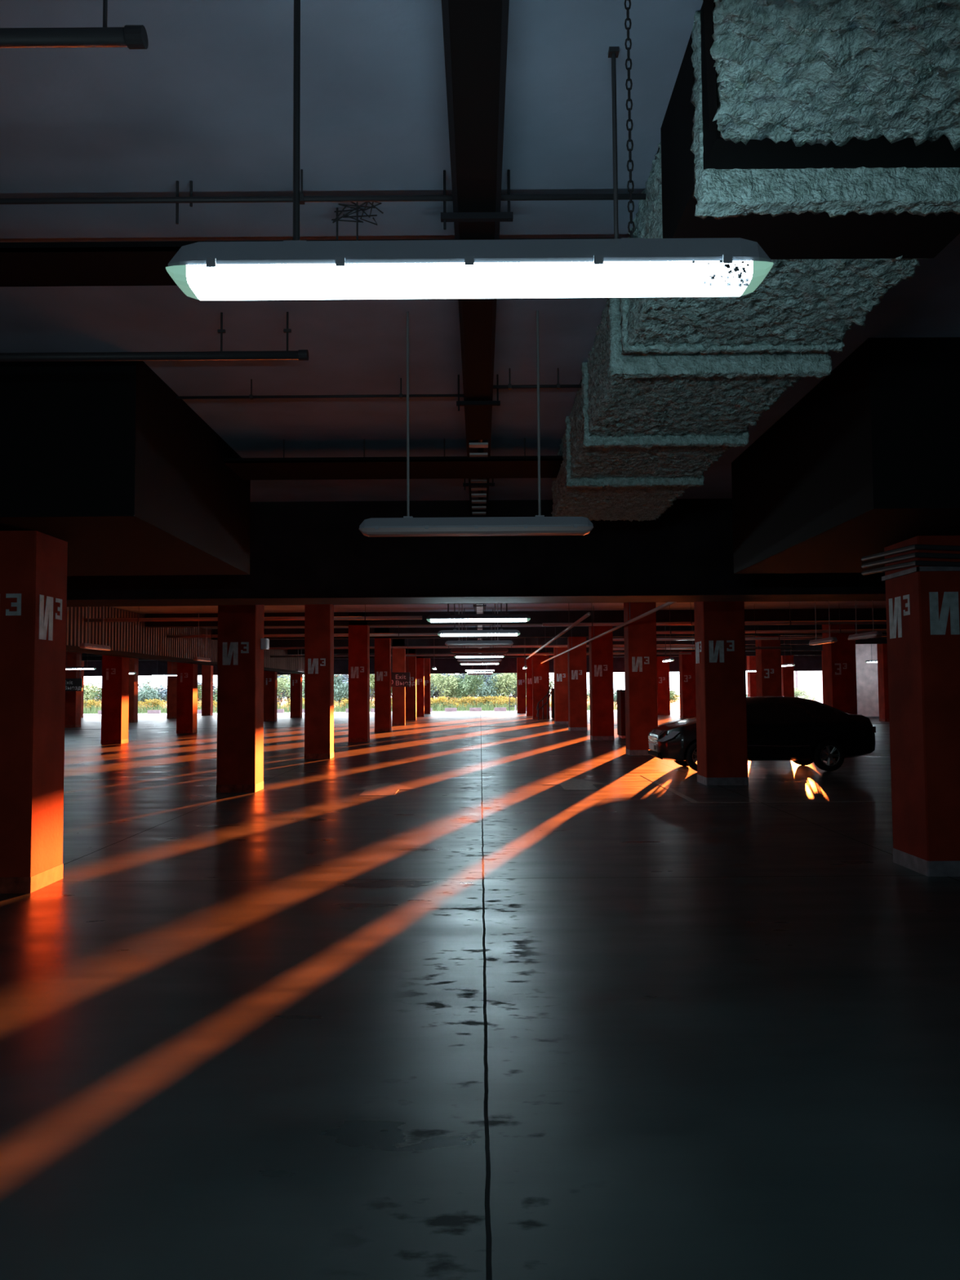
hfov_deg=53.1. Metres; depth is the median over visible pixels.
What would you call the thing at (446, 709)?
concrete block
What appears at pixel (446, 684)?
bushy tree
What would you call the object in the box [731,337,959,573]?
column capital
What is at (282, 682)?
bushy tree
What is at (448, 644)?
diffuser
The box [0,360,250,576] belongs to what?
column capital
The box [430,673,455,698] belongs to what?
bushy tree
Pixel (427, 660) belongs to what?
concrete pillar
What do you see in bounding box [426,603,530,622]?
lamp
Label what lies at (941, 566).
bundle
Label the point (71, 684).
exit sign
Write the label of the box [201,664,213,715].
concrete pillar
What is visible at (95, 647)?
diffuser
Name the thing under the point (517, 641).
ceiling beam
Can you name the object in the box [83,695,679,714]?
ground
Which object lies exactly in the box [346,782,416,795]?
floor arrow
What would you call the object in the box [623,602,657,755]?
concrete pillar
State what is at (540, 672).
concrete pillar
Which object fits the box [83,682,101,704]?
bushy tree
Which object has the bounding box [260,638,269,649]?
junction box
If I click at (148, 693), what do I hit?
bushy tree
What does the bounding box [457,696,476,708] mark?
clump
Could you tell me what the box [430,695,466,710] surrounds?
clump
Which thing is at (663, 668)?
concrete pillar
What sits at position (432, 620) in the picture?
diffuser
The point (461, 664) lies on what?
diffuser
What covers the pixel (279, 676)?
bushy tree
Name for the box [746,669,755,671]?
lamp
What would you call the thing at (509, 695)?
metal frame
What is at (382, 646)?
concrete pillar
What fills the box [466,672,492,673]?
diffuser
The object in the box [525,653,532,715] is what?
concrete pillar
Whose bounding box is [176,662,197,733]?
concrete pillar
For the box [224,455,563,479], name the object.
tray
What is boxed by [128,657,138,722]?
concrete pillar
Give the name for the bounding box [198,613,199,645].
lamp
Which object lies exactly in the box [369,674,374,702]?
bushy tree
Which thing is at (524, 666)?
lamp
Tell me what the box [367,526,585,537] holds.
diffuser
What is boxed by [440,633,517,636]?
diffuser
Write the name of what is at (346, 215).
wires
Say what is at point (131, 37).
pipe
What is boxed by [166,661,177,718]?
concrete pillar
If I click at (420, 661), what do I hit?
concrete pillar
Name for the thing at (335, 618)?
ceiling pipe
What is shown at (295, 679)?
concrete pillar
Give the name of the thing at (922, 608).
concrete pillar
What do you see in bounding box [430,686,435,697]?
bushy tree
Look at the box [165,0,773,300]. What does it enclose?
lamp
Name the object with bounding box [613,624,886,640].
ceiling pipe
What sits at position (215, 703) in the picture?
clump
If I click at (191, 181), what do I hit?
rod
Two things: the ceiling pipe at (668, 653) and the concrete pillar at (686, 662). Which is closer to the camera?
the ceiling pipe at (668, 653)
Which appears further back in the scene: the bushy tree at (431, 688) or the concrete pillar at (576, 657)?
the bushy tree at (431, 688)
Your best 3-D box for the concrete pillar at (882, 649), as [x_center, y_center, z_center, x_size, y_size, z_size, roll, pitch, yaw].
[19.964,1.873,47.009,0.708,4.200,0.708,0,-3,0]
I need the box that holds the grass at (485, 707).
[83,700,617,713]
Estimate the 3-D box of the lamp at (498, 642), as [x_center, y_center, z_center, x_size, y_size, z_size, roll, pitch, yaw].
[-0.025,-0.640,22.163,1.574,1.548,0.145,0,-3,0]
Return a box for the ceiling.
[0,0,959,630]
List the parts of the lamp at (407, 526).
suspension rod, suspension rod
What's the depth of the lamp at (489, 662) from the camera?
37.74 m
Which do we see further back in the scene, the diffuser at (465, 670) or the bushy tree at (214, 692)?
the bushy tree at (214, 692)
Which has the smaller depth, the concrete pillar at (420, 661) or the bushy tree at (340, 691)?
the concrete pillar at (420, 661)
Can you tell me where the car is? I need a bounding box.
[648,695,875,771]
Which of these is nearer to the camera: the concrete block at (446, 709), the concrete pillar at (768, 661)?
the concrete pillar at (768, 661)
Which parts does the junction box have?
lid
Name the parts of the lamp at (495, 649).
suspension rod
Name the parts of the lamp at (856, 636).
suspension rod, suspension rod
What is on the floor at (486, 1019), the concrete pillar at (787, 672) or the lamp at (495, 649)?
the concrete pillar at (787, 672)
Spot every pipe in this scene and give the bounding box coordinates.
[0,0,148,48]
[0,168,646,204]
[0,311,308,361]
[83,604,422,622]
[166,626,438,637]
[176,377,463,399]
[269,637,694,649]
[270,646,691,657]
[493,368,582,389]
[525,603,591,658]
[540,601,676,663]
[542,603,886,626]
[613,624,791,650]
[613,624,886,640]
[656,604,886,634]
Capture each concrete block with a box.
[147,710,160,714]
[277,709,284,712]
[444,707,457,711]
[469,707,481,711]
[493,707,506,711]
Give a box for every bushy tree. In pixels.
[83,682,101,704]
[90,685,102,702]
[137,679,162,705]
[140,676,215,702]
[165,684,201,701]
[197,685,217,702]
[197,686,217,703]
[277,675,290,705]
[277,675,304,702]
[284,674,304,700]
[302,674,374,706]
[333,674,348,703]
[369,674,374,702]
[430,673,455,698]
[430,673,461,699]
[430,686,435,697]
[434,673,496,698]
[449,673,488,699]
[453,673,516,698]
[474,673,514,697]
[490,672,526,699]
[513,675,554,697]
[586,688,589,701]
[613,688,622,705]
[669,688,679,703]
[794,687,817,700]
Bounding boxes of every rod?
[175,180,178,224]
[189,180,192,207]
[608,46,618,239]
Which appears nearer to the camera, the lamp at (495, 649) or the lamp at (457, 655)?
the lamp at (495, 649)
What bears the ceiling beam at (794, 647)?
attached to the ceiling
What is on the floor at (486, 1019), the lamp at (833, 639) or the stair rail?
the stair rail
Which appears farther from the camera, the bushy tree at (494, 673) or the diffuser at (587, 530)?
the bushy tree at (494, 673)
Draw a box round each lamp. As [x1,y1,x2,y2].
[65,651,96,670]
[79,605,111,650]
[151,669,177,675]
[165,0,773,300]
[193,645,211,662]
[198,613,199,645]
[295,648,303,671]
[359,310,593,537]
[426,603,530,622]
[431,638,436,669]
[437,603,519,636]
[444,603,513,645]
[450,604,508,653]
[454,608,504,657]
[457,625,502,662]
[459,625,499,664]
[464,668,494,671]
[466,671,493,673]
[467,673,492,675]
[523,637,527,669]
[662,625,674,662]
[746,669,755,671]
[781,635,795,666]
[808,600,837,645]
[847,600,883,640]
[865,644,877,662]
[871,726,875,733]
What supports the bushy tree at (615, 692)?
on the ground at (676, 705)
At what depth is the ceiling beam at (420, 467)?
10.08 m
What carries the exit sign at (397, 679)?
hanging from the ceiling
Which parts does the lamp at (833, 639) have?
suspension rod, suspension rod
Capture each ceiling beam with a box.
[0,207,630,286]
[66,498,885,606]
[81,653,102,656]
[81,656,153,661]
[84,600,885,606]
[84,655,822,675]
[145,608,886,627]
[211,624,886,639]
[224,437,563,479]
[269,635,887,647]
[288,644,822,654]
[333,650,822,658]
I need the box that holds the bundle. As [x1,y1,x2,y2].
[861,544,959,581]
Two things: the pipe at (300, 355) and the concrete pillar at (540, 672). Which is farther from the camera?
the concrete pillar at (540, 672)
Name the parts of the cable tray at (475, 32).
rail, rail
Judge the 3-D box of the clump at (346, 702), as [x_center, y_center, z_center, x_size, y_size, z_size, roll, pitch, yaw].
[-10.544,5.514,83.543,3.863,1.302,2.164,-1,-3,6]
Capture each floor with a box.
[0,711,959,1279]
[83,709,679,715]
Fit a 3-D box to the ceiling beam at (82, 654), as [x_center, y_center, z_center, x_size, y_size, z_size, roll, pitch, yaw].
[-23.706,0.706,54.575,24.580,0.420,0.450,0,-3,0]
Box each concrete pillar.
[0,530,67,893]
[64,651,81,728]
[80,661,84,717]
[100,655,128,743]
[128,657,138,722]
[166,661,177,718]
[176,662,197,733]
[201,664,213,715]
[216,604,264,792]
[263,671,277,721]
[289,673,302,717]
[304,604,333,759]
[348,612,369,742]
[374,627,391,732]
[391,638,405,725]
[405,648,416,720]
[416,653,424,716]
[424,657,430,714]
[516,657,526,713]
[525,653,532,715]
[532,653,550,719]
[553,647,568,724]
[567,626,587,730]
[588,626,614,740]
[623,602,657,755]
[657,656,670,715]
[679,651,696,718]
[693,601,748,785]
[746,655,756,697]
[755,635,782,696]
[781,655,794,697]
[821,650,823,703]
[822,624,857,714]
[876,643,889,721]
[884,535,959,876]
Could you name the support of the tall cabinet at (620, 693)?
on the floor at (486, 1019)
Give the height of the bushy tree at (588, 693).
1.859 m
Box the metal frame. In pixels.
[509,695,516,711]
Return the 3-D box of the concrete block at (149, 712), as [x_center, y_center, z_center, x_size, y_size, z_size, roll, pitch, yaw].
[-26.228,5.790,77.311,0.960,0.300,0.400,0,-3,0]
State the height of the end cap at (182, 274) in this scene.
0.045 m
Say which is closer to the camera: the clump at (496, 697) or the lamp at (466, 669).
the lamp at (466, 669)
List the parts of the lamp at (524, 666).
suspension rod, suspension rod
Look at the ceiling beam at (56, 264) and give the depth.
5.23 m
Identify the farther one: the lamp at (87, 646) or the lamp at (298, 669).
the lamp at (298, 669)
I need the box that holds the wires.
[331,201,383,240]
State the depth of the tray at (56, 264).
5.23 m
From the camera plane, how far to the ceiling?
4.96 m
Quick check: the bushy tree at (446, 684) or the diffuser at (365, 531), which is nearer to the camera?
the diffuser at (365, 531)
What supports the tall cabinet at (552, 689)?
on the floor at (486, 1019)
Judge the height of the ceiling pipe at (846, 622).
0.754 m
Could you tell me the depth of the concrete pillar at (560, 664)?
46.55 m
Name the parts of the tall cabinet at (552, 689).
door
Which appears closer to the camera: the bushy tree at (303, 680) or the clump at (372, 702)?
the clump at (372, 702)
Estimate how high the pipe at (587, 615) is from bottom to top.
0.804 m
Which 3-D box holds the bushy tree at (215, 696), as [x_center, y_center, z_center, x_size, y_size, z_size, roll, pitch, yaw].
[-25.385,5.609,94.807,4.327,2.545,3.708,-2,-3,28]
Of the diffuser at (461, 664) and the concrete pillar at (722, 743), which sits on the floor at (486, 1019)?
the concrete pillar at (722, 743)
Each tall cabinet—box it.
[551,688,554,719]
[616,689,625,737]
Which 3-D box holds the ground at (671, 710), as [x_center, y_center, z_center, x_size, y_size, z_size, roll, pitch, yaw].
[0.041,5.645,75.306,140.000,0.001,7.000,0,-3,0]
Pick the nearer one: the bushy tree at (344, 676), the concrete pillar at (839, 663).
the concrete pillar at (839, 663)
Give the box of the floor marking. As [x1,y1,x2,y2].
[545,777,608,790]
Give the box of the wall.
[855,644,879,716]
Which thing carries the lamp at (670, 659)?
hanging from the ceiling
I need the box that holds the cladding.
[66,606,304,674]
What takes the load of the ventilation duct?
hanging from the ceiling
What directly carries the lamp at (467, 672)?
hanging from the ceiling
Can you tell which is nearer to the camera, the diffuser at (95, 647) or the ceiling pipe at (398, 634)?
the diffuser at (95, 647)
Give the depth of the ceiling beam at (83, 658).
62.03 m
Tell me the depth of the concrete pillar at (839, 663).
31.31 m
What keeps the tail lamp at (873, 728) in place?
attached to the car
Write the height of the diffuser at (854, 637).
0.045 m
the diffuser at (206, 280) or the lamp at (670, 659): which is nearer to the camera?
the diffuser at (206, 280)
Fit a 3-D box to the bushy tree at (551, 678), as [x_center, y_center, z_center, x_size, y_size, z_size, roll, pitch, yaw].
[5.369,4.926,94.466,4.327,3.430,3.708,-1,-3,18]
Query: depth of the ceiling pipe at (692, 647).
37.00 m
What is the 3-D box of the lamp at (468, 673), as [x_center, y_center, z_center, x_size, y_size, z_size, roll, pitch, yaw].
[-0.009,1.464,61.406,1.574,1.548,0.145,0,-3,0]
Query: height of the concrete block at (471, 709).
0.300 m
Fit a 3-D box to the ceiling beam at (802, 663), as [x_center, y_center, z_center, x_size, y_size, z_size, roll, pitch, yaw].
[-4.987,1.752,71.786,62.600,1.540,0.450,0,-3,0]
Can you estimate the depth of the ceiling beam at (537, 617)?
31.18 m
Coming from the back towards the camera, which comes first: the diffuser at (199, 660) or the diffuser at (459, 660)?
the diffuser at (459, 660)
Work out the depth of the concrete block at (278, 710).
77.11 m
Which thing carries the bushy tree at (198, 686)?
on the ground at (676, 705)
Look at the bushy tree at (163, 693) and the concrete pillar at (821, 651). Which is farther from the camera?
the bushy tree at (163, 693)
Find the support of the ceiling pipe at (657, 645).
hanging from the ceiling
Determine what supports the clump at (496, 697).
on the ground at (676, 705)
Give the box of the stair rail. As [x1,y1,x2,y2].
[536,684,551,719]
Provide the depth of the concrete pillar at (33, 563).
7.89 m
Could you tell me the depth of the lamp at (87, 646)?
22.47 m
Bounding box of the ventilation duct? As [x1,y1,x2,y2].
[551,0,959,521]
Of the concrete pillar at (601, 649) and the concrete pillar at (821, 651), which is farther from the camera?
the concrete pillar at (821, 651)
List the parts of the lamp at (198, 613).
suspension rod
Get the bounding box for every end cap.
[165,264,199,300]
[740,260,773,296]
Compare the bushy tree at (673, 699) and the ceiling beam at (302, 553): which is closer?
the ceiling beam at (302, 553)
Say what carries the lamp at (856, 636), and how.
hanging from the ceiling
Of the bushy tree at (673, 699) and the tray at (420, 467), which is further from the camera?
the bushy tree at (673, 699)
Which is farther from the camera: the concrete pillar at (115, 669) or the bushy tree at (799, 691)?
the bushy tree at (799, 691)
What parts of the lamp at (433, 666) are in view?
suspension rod, suspension rod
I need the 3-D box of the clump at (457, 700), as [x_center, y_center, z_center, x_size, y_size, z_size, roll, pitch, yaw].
[-2.116,5.693,85.440,3.307,1.018,1.908,1,-3,-21]
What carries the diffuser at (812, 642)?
attached to the lamp at (833, 639)
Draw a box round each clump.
[83,698,101,712]
[137,697,167,711]
[197,699,217,711]
[283,697,304,708]
[333,700,344,708]
[337,697,373,710]
[369,697,391,709]
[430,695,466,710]
[447,698,462,708]
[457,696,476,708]
[460,696,493,707]
[475,695,511,708]
[491,695,509,707]
[495,697,526,709]
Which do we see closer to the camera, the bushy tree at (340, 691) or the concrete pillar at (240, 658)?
the concrete pillar at (240, 658)
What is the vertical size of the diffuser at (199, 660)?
0.045 m
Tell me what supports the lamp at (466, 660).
hanging from the ceiling
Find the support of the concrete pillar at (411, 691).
on the floor at (486, 1019)
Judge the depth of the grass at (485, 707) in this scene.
80.71 m
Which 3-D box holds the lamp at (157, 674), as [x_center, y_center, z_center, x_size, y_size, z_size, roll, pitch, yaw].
[-18.691,1.364,57.016,1.574,1.546,0.138,0,-3,0]
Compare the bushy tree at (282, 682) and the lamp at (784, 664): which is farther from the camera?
the bushy tree at (282, 682)
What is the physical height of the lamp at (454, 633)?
1.546 m
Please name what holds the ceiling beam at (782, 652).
attached to the ceiling
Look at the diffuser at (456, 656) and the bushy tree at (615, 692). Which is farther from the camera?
the bushy tree at (615, 692)
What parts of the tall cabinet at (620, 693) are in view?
door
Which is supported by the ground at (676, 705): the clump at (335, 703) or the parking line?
the clump at (335, 703)
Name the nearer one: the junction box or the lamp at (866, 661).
the junction box
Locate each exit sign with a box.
[65,678,82,691]
[391,638,415,687]
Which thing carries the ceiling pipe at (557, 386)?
hanging from the ceiling
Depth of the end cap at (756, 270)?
2.49 m
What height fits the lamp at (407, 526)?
1.548 m
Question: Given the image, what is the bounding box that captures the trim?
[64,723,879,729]
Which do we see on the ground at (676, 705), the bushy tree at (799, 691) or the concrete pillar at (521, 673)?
the bushy tree at (799, 691)
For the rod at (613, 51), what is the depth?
3.88 m
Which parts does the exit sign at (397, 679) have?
panel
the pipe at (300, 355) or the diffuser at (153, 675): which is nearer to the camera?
the pipe at (300, 355)
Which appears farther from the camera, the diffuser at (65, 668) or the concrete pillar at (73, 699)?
the concrete pillar at (73, 699)
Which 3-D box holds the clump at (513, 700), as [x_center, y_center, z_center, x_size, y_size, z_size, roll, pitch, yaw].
[3.155,5.541,84.216,3.863,1.117,2.164,-1,-3,5]
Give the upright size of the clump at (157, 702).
1.232 m
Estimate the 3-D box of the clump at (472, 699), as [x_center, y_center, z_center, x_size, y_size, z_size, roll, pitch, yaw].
[0.008,5.551,84.834,3.307,1.209,1.908,-1,-3,17]
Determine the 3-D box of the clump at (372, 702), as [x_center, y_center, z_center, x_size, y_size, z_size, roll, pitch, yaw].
[-8.292,5.534,83.686,3.307,1.241,1.908,-1,-3,17]
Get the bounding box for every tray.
[0,237,630,286]
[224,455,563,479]
[440,0,513,653]
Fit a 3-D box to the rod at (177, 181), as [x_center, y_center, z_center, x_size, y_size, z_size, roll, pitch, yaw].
[-1.536,-2.221,4.877,0.016,0.220,0.016,0,-3,0]
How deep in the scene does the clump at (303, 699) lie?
84.87 m
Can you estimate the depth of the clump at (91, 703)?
83.43 m
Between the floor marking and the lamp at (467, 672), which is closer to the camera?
the floor marking
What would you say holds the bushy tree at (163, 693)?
on the ground at (676, 705)
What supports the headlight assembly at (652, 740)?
attached to the car
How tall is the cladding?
1.400 m
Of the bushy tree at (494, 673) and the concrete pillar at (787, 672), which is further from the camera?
the bushy tree at (494, 673)
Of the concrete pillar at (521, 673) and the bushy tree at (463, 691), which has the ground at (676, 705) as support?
the bushy tree at (463, 691)
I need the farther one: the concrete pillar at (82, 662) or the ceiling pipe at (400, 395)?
the concrete pillar at (82, 662)
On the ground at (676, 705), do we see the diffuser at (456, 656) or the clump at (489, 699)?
the clump at (489, 699)
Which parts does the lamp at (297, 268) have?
suspension rod, suspension chain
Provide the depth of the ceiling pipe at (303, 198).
4.76 m
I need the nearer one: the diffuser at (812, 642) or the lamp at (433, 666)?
the diffuser at (812, 642)
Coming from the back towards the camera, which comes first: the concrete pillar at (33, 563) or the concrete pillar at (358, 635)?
the concrete pillar at (358, 635)
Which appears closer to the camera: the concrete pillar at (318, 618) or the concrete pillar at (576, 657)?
the concrete pillar at (318, 618)
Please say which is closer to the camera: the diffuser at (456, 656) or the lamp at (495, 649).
the lamp at (495, 649)
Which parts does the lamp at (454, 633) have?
suspension rod, suspension rod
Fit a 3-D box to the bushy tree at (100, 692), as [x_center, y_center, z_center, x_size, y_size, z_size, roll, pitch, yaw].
[-35.462,5.526,92.818,4.327,2.647,3.708,2,-4,-36]
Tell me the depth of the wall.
51.94 m
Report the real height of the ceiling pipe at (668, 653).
0.754 m
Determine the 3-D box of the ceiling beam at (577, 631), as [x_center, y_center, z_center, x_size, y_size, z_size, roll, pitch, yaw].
[7.568,-0.353,39.097,36.860,0.420,0.450,0,-3,0]
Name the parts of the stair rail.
post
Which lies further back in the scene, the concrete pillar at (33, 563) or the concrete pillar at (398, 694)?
the concrete pillar at (398, 694)
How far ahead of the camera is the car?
18.73 m
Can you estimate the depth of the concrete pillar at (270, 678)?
54.22 m
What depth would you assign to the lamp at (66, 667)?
40.94 m
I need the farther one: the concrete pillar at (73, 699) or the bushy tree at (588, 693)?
the bushy tree at (588, 693)
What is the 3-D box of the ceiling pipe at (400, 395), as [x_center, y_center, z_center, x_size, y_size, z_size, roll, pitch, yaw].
[-1.275,-2.084,7.963,2.480,0.166,0.032,0,-3,0]
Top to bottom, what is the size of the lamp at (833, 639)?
1.548 m
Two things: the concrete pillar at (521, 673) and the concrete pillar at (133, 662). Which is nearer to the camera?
the concrete pillar at (133, 662)
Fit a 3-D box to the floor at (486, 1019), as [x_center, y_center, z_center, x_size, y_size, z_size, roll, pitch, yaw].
[-4.976,3.240,29.871,62.000,0.001,84.000,0,-3,0]
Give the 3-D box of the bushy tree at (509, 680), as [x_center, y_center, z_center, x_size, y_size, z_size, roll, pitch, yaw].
[3.379,4.699,94.192,4.666,3.883,3.531,0,-3,0]
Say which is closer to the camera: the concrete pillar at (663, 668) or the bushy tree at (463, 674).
the concrete pillar at (663, 668)
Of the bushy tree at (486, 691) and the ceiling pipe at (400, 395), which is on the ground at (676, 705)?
the bushy tree at (486, 691)
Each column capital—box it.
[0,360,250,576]
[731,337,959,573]
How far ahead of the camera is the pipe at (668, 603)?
23.69 m
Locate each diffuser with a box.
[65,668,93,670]
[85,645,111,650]
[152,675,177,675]
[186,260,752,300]
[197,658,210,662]
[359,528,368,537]
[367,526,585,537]
[430,618,526,622]
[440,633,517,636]
[447,643,511,645]
[452,650,506,653]
[456,656,502,657]
[458,660,500,662]
[461,663,497,664]
[465,670,493,671]
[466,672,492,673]
[583,526,593,535]
[808,640,831,644]
[848,634,875,639]
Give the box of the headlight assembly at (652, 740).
[648,735,657,745]
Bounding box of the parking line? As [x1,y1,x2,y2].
[641,775,698,802]
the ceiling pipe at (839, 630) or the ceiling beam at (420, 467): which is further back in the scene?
the ceiling pipe at (839, 630)
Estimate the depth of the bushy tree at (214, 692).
98.84 m
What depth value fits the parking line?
15.41 m
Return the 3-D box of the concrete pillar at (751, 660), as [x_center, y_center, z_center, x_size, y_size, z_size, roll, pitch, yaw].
[19.973,3.115,70.176,0.708,4.200,0.708,0,-3,0]
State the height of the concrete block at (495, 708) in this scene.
0.300 m
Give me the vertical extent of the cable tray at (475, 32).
0.300 m
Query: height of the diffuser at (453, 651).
0.045 m
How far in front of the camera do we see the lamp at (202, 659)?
31.23 m
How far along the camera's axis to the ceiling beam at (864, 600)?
23.84 m

